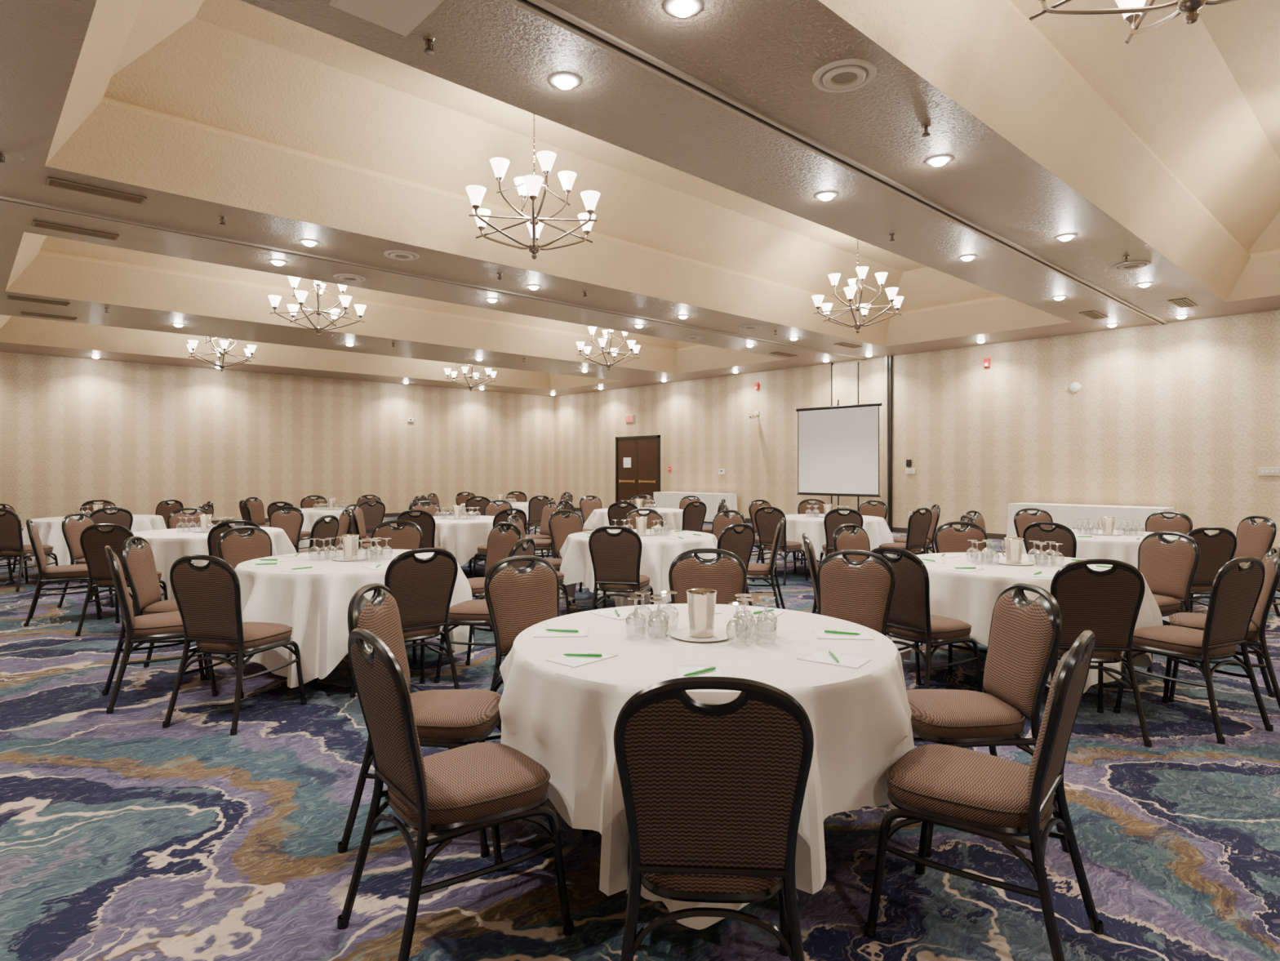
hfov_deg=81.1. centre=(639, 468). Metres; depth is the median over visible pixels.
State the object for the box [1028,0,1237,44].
chandelier
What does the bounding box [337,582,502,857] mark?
banquet chair
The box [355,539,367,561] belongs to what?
water goblet
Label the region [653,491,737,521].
buffet table
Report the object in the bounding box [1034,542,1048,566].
water goblet
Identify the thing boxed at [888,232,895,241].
sprinkler
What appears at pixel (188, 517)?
water goblet
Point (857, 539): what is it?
banquet chair
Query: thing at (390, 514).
baseboard
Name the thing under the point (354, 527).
banquet chair
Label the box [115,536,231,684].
banquet chair
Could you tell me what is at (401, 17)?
ceiling access panel
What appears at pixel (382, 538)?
water goblet
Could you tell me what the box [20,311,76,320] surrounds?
ceiling air vent
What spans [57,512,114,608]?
banquet chair
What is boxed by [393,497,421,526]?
banquet chair
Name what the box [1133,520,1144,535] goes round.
water goblet
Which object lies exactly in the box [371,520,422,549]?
banquet chair
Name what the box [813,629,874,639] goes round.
notepad
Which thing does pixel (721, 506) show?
banquet chair
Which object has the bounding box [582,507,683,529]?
round banquet table
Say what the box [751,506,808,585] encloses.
banquet chair
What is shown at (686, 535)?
notepad
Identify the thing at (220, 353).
chandelier
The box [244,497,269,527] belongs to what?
banquet chair
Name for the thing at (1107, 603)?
banquet chair
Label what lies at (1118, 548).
round banquet table
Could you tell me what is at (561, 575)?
banquet chair
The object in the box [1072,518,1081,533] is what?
water goblet
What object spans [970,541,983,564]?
water goblet
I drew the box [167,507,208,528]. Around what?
banquet chair
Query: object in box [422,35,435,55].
sprinkler
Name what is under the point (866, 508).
banquet chair
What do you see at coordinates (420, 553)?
notepad
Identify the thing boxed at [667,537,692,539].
notepad
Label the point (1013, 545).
water pitcher
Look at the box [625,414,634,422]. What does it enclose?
exit sign
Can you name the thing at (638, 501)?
water pitcher
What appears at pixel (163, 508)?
banquet chair
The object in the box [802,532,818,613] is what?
banquet chair
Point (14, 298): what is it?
ceiling air vent
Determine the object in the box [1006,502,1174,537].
buffet table
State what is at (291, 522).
banquet chair
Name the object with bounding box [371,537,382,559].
water goblet
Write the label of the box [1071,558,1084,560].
ballpoint pen
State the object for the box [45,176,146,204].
ceiling air vent
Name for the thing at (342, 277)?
ceiling speaker
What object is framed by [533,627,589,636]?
notepad
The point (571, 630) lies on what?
ballpoint pen
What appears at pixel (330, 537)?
water goblet
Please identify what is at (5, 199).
track
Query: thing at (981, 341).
recessed light
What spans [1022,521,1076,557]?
banquet chair
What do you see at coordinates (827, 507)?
water pitcher
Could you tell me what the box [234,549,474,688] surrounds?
round banquet table
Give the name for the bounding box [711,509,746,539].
banquet chair
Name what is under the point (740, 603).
water goblet
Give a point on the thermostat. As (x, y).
(720, 471)
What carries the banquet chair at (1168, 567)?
on the floor
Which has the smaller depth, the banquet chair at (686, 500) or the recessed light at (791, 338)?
the banquet chair at (686, 500)
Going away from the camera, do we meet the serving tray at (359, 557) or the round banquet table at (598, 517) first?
the serving tray at (359, 557)
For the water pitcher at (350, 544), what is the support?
on the serving tray at (359, 557)
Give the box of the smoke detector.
[1069,382,1080,392]
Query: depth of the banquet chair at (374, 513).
11.06 m
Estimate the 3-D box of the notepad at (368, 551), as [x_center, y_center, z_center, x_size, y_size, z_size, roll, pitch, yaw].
[-2.087,0.645,5.905,0.140,0.004,0.210,0,0,-1]
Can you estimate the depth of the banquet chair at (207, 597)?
4.07 m
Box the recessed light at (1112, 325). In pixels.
[1104,323,1119,327]
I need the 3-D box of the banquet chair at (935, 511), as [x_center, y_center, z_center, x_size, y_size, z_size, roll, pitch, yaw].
[3.631,0.931,9.853,0.562,0.946,0.486,0,0,7]
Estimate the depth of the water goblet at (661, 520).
7.22 m
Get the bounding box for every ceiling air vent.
[6,295,70,306]
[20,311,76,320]
[31,220,119,240]
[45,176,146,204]
[768,351,797,356]
[833,342,862,348]
[1079,311,1108,319]
[1168,297,1197,308]
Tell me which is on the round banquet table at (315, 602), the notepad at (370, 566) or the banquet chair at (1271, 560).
the notepad at (370, 566)
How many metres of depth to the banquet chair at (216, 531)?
6.64 m
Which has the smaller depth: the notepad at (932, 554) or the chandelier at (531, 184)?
the notepad at (932, 554)
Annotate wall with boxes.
[0,351,554,528]
[554,309,1279,546]
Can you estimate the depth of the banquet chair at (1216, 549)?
5.99 m
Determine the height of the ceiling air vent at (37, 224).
0.012 m
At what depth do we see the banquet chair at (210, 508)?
10.01 m
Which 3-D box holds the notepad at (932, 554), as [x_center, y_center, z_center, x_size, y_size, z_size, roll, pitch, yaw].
[2.265,0.645,5.586,0.140,0.004,0.210,0,0,-29]
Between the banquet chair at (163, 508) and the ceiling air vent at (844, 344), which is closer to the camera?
the banquet chair at (163, 508)
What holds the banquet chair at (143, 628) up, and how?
on the floor
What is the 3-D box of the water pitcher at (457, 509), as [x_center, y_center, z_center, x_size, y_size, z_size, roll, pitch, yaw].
[-2.367,0.555,9.729,0.120,0.176,0.139,0,0,8]
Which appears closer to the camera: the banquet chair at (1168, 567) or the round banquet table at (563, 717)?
the round banquet table at (563, 717)
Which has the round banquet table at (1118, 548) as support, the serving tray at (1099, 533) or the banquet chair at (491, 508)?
the serving tray at (1099, 533)
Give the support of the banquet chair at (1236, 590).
on the floor
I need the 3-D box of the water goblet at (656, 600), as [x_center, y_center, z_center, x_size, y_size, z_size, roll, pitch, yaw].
[0.069,0.572,2.845,0.082,0.150,0.082,0,0,-43]
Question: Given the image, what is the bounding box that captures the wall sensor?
[407,417,413,422]
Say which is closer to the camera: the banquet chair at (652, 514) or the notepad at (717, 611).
the notepad at (717, 611)
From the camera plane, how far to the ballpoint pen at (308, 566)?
4.82 m
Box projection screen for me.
[795,399,882,513]
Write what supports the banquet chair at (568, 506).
on the floor
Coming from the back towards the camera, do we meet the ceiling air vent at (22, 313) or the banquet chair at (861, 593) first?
the ceiling air vent at (22, 313)
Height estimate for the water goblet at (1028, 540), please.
0.150 m
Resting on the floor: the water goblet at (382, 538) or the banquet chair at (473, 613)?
the banquet chair at (473, 613)
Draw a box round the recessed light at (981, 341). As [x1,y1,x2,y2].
[975,339,986,343]
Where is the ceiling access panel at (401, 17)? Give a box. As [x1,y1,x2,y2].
[328,0,444,36]
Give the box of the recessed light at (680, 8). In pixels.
[663,0,702,17]
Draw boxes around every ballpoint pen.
[254,562,277,564]
[258,558,277,560]
[291,565,312,569]
[545,628,578,632]
[562,653,602,657]
[683,665,715,675]
[752,608,773,613]
[824,629,860,635]
[828,648,839,662]
[921,558,935,561]
[954,566,976,568]
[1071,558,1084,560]
[1096,564,1111,567]
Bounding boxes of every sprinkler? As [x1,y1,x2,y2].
[0,151,6,163]
[218,216,226,225]
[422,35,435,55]
[497,273,502,279]
[582,290,586,297]
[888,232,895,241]
[920,123,931,137]
[1122,255,1129,262]
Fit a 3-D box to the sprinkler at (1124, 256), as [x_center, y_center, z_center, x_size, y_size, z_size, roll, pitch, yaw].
[5.734,-2.469,8.827,0.070,0.080,0.068,0,0,-43]
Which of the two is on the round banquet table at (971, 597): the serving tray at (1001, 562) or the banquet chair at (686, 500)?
the serving tray at (1001, 562)
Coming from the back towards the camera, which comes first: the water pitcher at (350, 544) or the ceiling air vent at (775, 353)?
the ceiling air vent at (775, 353)
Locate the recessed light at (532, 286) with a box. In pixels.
[525,284,541,289]
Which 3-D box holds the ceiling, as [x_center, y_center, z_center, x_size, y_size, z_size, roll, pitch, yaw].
[-1.015,-3.110,10.539,18.300,1.200,25.570,0,0,-43]
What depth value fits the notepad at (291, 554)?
5.57 m
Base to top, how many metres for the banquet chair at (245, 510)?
0.946 m
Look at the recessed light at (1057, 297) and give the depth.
10.88 m
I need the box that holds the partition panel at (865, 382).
[831,355,892,532]
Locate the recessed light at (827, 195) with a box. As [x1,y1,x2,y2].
[814,190,838,200]
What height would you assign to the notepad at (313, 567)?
0.004 m
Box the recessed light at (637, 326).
[632,324,644,328]
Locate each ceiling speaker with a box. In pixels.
[333,273,365,282]
[383,249,419,260]
[682,335,702,339]
[738,324,761,329]
[812,58,876,93]
[1112,260,1151,270]
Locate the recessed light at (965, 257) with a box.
[957,253,977,261]
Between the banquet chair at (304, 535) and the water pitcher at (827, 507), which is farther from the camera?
the banquet chair at (304, 535)
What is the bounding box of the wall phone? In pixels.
[906,459,911,466]
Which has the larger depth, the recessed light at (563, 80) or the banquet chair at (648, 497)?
the banquet chair at (648, 497)
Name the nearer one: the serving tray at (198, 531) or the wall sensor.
the serving tray at (198, 531)
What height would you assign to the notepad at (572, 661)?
0.004 m
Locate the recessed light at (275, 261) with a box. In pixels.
[268,258,288,266]
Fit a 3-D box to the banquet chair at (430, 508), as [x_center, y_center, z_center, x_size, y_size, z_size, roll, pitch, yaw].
[-2.952,0.931,10.594,0.486,0.946,0.562,0,0,-36]
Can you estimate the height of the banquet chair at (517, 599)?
0.946 m
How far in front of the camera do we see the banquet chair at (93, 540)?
6.34 m
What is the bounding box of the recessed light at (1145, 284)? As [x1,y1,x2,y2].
[1135,281,1154,287]
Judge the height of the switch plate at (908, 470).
0.107 m
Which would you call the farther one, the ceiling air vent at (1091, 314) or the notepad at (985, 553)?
the ceiling air vent at (1091, 314)
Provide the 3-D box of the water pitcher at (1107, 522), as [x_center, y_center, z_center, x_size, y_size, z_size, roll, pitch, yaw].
[4.606,0.555,7.390,0.139,0.176,0.120,0,0,26]
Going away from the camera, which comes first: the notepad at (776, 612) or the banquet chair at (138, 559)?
the notepad at (776, 612)
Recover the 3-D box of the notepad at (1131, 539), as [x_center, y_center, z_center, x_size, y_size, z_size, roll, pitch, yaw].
[4.553,0.645,6.840,0.140,0.004,0.210,0,0,5]
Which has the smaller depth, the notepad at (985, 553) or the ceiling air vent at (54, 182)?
the notepad at (985, 553)
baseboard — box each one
[22,510,453,530]
[574,507,1006,539]
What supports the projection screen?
on the floor
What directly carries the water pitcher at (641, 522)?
on the serving tray at (647, 534)
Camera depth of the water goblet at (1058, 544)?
5.00 m
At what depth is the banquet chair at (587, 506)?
12.88 m
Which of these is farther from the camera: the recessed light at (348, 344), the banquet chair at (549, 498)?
the recessed light at (348, 344)
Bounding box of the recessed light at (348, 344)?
[344,342,355,346]
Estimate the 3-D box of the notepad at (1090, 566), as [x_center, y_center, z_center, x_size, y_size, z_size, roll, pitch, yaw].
[3.051,0.645,4.880,0.210,0.004,0.140,0,0,28]
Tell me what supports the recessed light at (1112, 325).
in the ceiling
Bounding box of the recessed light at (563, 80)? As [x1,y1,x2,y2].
[548,71,581,89]
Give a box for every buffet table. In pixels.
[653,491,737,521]
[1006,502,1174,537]
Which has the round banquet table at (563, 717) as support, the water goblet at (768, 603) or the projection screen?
the water goblet at (768, 603)
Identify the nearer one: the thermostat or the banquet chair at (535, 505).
the banquet chair at (535, 505)
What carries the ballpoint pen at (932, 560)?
on the notepad at (922, 560)
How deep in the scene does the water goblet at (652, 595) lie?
2.93 m
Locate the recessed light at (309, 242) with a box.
[298,238,319,246]
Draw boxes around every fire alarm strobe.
[754,382,759,390]
[983,358,990,367]
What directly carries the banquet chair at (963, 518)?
on the floor
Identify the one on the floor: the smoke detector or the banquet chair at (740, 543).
the banquet chair at (740, 543)
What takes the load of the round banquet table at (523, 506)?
on the floor
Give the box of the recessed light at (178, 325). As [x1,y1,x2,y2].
[171,323,185,327]
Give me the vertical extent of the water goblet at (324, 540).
0.150 m
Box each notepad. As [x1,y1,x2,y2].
[246,562,285,567]
[250,558,285,562]
[280,553,315,556]
[280,566,322,572]
[361,549,387,552]
[361,564,387,569]
[414,552,434,555]
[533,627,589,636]
[545,648,617,667]
[590,608,644,619]
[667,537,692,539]
[669,530,691,532]
[676,664,722,677]
[684,604,721,613]
[686,534,708,536]
[741,607,786,618]
[796,649,871,668]
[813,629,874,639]
[920,559,944,563]
[925,553,961,557]
[946,566,983,572]
[982,552,1005,556]
[1018,571,1053,577]
[1075,537,1097,538]
[1088,565,1110,569]
[1124,537,1142,541]
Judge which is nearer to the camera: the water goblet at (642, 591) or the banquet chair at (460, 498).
the water goblet at (642, 591)
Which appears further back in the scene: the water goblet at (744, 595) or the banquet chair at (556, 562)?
the banquet chair at (556, 562)
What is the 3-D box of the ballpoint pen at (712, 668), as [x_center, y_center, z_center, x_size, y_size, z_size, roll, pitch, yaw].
[0.187,0.636,2.353,0.140,0.013,0.010,0,0,-39]
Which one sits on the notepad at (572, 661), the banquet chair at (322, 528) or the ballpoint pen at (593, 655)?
the ballpoint pen at (593, 655)
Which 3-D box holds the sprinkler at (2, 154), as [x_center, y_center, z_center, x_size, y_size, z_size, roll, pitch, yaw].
[-5.068,-2.469,5.937,0.070,0.080,0.068,0,0,-43]
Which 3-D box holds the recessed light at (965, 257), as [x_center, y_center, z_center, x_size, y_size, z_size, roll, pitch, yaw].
[3.874,-2.486,8.852,0.216,0.048,0.216,0,0,-43]
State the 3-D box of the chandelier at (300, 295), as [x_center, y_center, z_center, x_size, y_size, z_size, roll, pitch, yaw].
[-5.033,-2.890,11.724,1.388,1.640,1.377,0,0,17]
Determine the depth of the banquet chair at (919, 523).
8.93 m
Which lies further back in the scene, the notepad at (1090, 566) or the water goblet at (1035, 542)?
the water goblet at (1035, 542)
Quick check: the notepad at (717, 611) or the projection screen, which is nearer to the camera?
the notepad at (717, 611)
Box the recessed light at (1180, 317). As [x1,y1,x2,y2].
[1173,314,1189,319]
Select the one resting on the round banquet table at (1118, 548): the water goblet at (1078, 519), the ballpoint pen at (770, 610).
the water goblet at (1078, 519)
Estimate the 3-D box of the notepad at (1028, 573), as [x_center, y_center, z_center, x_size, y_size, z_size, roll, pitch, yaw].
[2.433,0.645,4.583,0.140,0.004,0.210,0,0,7]
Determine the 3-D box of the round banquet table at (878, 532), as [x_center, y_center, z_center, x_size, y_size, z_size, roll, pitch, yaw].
[2.535,1.024,10.084,1.638,0.752,1.696,0,0,-43]
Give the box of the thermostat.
[718,469,724,474]
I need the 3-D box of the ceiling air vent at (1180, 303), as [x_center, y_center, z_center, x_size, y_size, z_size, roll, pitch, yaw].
[8.205,-2.504,11.310,0.720,0.012,0.220,0,0,-43]
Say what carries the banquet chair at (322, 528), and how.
on the floor
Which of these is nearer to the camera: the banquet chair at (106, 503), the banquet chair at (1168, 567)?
the banquet chair at (1168, 567)
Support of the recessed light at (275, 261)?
in the ceiling
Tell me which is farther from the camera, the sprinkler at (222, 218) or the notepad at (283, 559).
the sprinkler at (222, 218)
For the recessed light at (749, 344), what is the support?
in the ceiling
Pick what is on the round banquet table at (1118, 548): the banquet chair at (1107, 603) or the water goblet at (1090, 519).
the water goblet at (1090, 519)
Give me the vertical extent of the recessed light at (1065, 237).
0.048 m
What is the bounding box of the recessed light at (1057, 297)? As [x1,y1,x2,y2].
[1050,295,1067,300]
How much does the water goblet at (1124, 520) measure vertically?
0.150 m
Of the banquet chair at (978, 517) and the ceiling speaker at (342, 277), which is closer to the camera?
the banquet chair at (978, 517)
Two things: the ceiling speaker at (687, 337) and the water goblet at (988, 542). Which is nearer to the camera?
the water goblet at (988, 542)
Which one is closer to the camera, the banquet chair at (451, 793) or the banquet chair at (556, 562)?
the banquet chair at (451, 793)
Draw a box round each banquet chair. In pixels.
[0,503,23,577]
[0,508,61,591]
[0,553,14,583]
[23,519,102,626]
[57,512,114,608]
[75,499,116,564]
[75,523,168,635]
[79,506,133,588]
[102,545,217,714]
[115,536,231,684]
[155,499,183,528]
[162,554,306,735]
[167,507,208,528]
[198,503,213,519]
[204,500,213,507]
[207,520,260,558]
[217,525,272,568]
[239,499,253,521]
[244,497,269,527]
[266,501,311,550]
[269,506,303,553]
[297,508,352,552]
[300,495,327,508]
[308,515,338,551]
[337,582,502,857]
[337,627,573,960]
[344,503,371,543]
[346,506,371,549]
[348,500,385,537]
[350,547,459,697]
[356,494,381,504]
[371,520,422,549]
[391,495,421,525]
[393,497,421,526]
[396,509,445,549]
[409,500,440,515]
[421,494,428,505]
[427,493,439,506]
[434,537,535,683]
[436,522,522,648]
[455,491,476,505]
[465,496,490,515]
[467,499,512,568]
[471,508,526,577]
[478,555,559,742]
[497,521,570,614]
[505,491,527,533]
[506,514,571,604]
[524,495,548,534]
[525,501,559,558]
[533,504,563,558]
[546,497,583,557]
[548,509,609,603]
[558,499,594,531]
[560,492,570,502]
[564,493,573,503]
[579,495,601,526]
[588,525,653,610]
[607,502,639,529]
[613,675,813,960]
[624,508,663,528]
[630,494,655,507]
[668,547,746,604]
[679,495,700,509]
[681,501,706,532]
[702,498,725,533]
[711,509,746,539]
[716,523,755,605]
[724,502,764,563]
[746,517,785,608]
[748,499,794,564]
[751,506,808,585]
[796,498,825,564]
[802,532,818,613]
[817,549,895,635]
[819,508,863,564]
[832,523,922,645]
[858,500,887,520]
[864,630,1103,960]
[866,546,982,692]
[878,507,932,556]
[893,503,940,554]
[906,582,1069,857]
[933,521,987,552]
[960,514,977,528]
[964,510,1004,552]
[1013,507,1053,541]
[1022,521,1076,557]
[1046,559,1151,746]
[1113,556,1273,744]
[1137,531,1203,672]
[1144,511,1192,533]
[1163,546,1279,708]
[1179,526,1240,645]
[1233,515,1279,616]
[1271,580,1279,604]
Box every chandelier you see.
[186,336,257,371]
[267,275,366,337]
[444,363,497,391]
[465,114,599,259]
[575,326,640,370]
[811,239,903,333]
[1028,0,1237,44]
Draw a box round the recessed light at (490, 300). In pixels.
[484,297,499,302]
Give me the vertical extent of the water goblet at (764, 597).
0.150 m
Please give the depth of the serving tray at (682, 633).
2.88 m
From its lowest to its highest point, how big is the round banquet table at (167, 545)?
0.752 m
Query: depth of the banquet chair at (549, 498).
12.00 m
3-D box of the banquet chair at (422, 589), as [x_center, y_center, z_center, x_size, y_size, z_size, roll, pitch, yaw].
[-1.422,0.931,4.549,0.486,0.946,0.562,0,0,-41]
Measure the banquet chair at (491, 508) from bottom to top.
0.946 m
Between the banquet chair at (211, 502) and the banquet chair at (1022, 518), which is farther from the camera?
the banquet chair at (211, 502)
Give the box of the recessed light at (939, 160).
[924,154,953,166]
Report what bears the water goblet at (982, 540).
on the round banquet table at (971, 597)
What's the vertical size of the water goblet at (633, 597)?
0.150 m
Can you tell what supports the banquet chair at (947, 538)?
on the floor
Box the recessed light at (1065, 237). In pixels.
[1054,233,1077,241]
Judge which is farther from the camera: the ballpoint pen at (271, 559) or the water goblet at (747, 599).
the ballpoint pen at (271, 559)
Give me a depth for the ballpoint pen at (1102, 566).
4.90 m
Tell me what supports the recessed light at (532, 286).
in the ceiling
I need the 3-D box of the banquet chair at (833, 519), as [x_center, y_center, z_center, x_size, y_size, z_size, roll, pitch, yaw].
[2.417,0.931,8.992,0.486,0.946,0.562,0,0,8]
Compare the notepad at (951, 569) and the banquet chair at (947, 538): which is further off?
the banquet chair at (947, 538)
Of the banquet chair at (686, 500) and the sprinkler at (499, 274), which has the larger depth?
the banquet chair at (686, 500)
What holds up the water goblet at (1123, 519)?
on the round banquet table at (1118, 548)
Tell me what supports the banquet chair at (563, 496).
on the floor
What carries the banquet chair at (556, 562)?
on the floor
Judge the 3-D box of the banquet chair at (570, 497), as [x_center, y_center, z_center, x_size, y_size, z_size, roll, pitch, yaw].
[-1.540,0.931,13.817,0.562,0.946,0.486,0,0,9]
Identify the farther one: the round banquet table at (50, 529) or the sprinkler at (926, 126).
the round banquet table at (50, 529)
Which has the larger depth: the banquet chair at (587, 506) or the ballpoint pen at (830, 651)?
the banquet chair at (587, 506)
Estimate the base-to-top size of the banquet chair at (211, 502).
0.946 m
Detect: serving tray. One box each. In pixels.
[191,529,208,532]
[332,555,368,560]
[448,517,466,519]
[639,533,653,535]
[669,626,733,641]
[993,560,1034,565]
[1093,532,1122,535]
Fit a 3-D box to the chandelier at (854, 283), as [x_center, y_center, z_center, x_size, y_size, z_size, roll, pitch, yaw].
[3.327,-2.890,11.436,1.432,1.640,1.264,0,0,-4]
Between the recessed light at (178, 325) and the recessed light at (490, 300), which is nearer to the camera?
the recessed light at (490, 300)
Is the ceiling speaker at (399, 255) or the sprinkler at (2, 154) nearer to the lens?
the sprinkler at (2, 154)
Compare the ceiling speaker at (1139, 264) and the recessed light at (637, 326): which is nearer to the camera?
the ceiling speaker at (1139, 264)
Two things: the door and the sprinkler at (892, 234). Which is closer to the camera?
the sprinkler at (892, 234)
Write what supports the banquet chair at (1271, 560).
on the floor
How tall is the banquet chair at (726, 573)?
0.946 m
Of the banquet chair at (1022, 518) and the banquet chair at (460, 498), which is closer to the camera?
the banquet chair at (1022, 518)
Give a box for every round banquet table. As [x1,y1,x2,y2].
[22,514,166,571]
[127,526,296,603]
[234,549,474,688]
[298,506,383,551]
[432,515,494,572]
[460,502,540,533]
[498,603,921,929]
[559,528,717,609]
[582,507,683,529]
[764,514,895,573]
[885,552,1163,693]
[1022,528,1202,622]
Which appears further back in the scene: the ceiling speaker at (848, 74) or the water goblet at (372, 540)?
the water goblet at (372, 540)
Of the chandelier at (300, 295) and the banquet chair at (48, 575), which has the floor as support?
the banquet chair at (48, 575)
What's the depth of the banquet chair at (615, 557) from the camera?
6.11 m
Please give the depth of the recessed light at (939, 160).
6.03 m
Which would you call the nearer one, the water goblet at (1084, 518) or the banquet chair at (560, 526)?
the water goblet at (1084, 518)
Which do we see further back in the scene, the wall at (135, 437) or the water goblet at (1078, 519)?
the wall at (135, 437)
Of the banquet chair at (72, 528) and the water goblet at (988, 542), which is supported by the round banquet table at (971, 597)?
the water goblet at (988, 542)
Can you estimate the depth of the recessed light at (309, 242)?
8.22 m
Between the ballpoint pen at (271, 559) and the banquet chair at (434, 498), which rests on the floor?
the banquet chair at (434, 498)
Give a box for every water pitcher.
[92,504,103,511]
[199,514,212,531]
[328,497,335,509]
[342,533,359,559]
[453,505,462,518]
[497,493,503,502]
[635,498,642,508]
[635,516,647,534]
[686,588,716,637]
[822,503,831,516]
[1000,537,1023,564]
[1097,516,1115,534]
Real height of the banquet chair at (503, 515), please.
0.946 m
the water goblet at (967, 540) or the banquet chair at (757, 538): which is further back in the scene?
the banquet chair at (757, 538)
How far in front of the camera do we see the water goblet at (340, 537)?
5.48 m
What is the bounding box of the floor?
[0,511,1279,960]
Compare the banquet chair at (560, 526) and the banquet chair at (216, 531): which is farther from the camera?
the banquet chair at (560, 526)
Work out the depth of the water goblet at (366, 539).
5.30 m
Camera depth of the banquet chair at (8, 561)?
9.14 m
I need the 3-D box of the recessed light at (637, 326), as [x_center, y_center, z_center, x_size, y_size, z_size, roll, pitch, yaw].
[-0.018,-2.486,13.072,0.216,0.048,0.216,0,0,-43]
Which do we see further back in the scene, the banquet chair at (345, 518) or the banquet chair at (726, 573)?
the banquet chair at (345, 518)
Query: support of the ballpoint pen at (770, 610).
on the notepad at (776, 612)
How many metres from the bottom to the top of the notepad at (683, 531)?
0.004 m
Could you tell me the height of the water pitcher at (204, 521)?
0.176 m
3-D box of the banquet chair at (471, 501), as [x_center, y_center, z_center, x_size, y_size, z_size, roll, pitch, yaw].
[-2.729,0.931,12.899,0.486,0.946,0.562,0,0,1]
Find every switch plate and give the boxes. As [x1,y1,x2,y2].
[905,467,915,473]
[1257,467,1279,475]
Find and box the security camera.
[748,410,759,418]
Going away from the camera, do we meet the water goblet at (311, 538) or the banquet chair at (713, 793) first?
the banquet chair at (713, 793)
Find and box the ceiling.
[0,0,1279,396]
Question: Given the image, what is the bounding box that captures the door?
[615,435,660,506]
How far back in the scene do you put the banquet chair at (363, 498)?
13.38 m
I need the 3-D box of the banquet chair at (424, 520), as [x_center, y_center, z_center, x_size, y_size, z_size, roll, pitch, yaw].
[-2.509,0.931,8.667,0.486,0.946,0.562,0,0,4]
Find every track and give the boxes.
[0,195,866,359]
[506,0,1168,324]
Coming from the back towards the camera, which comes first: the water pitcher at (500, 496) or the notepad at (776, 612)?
the water pitcher at (500, 496)
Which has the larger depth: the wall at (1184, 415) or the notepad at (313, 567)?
the wall at (1184, 415)
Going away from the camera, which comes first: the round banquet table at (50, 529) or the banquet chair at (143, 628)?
the banquet chair at (143, 628)
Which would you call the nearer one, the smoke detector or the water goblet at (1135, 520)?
the water goblet at (1135, 520)
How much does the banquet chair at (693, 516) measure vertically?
0.946 m
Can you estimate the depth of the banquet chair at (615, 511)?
10.46 m
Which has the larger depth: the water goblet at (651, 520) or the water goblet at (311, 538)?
the water goblet at (651, 520)
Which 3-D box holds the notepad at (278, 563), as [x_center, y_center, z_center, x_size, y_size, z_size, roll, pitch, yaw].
[-2.512,0.645,5.028,0.210,0.004,0.140,0,0,-38]
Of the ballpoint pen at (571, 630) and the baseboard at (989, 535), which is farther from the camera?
the baseboard at (989, 535)
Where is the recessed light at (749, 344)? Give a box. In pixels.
[744,343,755,346]
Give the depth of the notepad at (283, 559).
5.23 m
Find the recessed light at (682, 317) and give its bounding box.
[676,315,689,319]
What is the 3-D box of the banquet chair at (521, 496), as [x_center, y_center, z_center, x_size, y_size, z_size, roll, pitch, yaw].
[-2.565,0.931,15.189,0.486,0.946,0.562,0,0,3]
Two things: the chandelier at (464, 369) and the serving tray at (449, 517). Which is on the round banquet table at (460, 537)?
the serving tray at (449, 517)
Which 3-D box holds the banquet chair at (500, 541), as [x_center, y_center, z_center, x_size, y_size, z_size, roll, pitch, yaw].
[-1.306,0.931,6.195,0.486,0.946,0.562,0,0,42]
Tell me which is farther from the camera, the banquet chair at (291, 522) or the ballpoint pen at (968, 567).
the banquet chair at (291, 522)
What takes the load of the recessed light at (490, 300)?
in the ceiling
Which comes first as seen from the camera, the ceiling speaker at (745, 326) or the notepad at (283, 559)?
the notepad at (283, 559)
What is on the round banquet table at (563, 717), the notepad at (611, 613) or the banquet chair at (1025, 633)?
the notepad at (611, 613)
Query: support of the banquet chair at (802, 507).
on the floor
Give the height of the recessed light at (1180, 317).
0.048 m
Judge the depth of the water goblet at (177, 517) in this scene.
7.72 m
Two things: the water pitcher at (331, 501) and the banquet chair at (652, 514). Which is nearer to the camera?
the banquet chair at (652, 514)
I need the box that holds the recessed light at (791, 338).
[787,337,799,340]
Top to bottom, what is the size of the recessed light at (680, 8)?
0.048 m
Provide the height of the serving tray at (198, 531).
0.010 m
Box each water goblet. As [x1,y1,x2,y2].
[176,516,185,531]
[181,517,191,532]
[187,516,196,531]
[308,537,320,559]
[317,538,329,560]
[324,537,336,559]
[334,536,342,557]
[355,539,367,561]
[365,538,377,560]
[369,539,382,561]
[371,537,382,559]
[380,537,392,559]
[625,595,646,637]
[632,590,653,629]
[647,598,668,639]
[648,594,669,635]
[649,520,657,536]
[658,590,679,630]
[660,520,669,536]
[726,601,748,644]
[733,593,753,634]
[734,597,755,639]
[754,601,777,644]
[756,595,777,636]
[965,539,978,561]
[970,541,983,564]
[980,540,993,563]
[981,539,993,559]
[986,542,999,564]
[1027,540,1040,563]
[1034,542,1047,564]
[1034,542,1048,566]
[1043,541,1057,564]
[1050,542,1064,566]
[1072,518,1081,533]
[1077,519,1087,534]
[1083,518,1092,533]
[1088,519,1098,535]
[1121,519,1132,534]
[1123,520,1133,536]
[1128,519,1137,534]
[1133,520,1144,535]
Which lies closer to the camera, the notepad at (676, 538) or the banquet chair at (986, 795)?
the banquet chair at (986, 795)
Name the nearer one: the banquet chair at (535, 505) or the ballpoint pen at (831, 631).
the ballpoint pen at (831, 631)

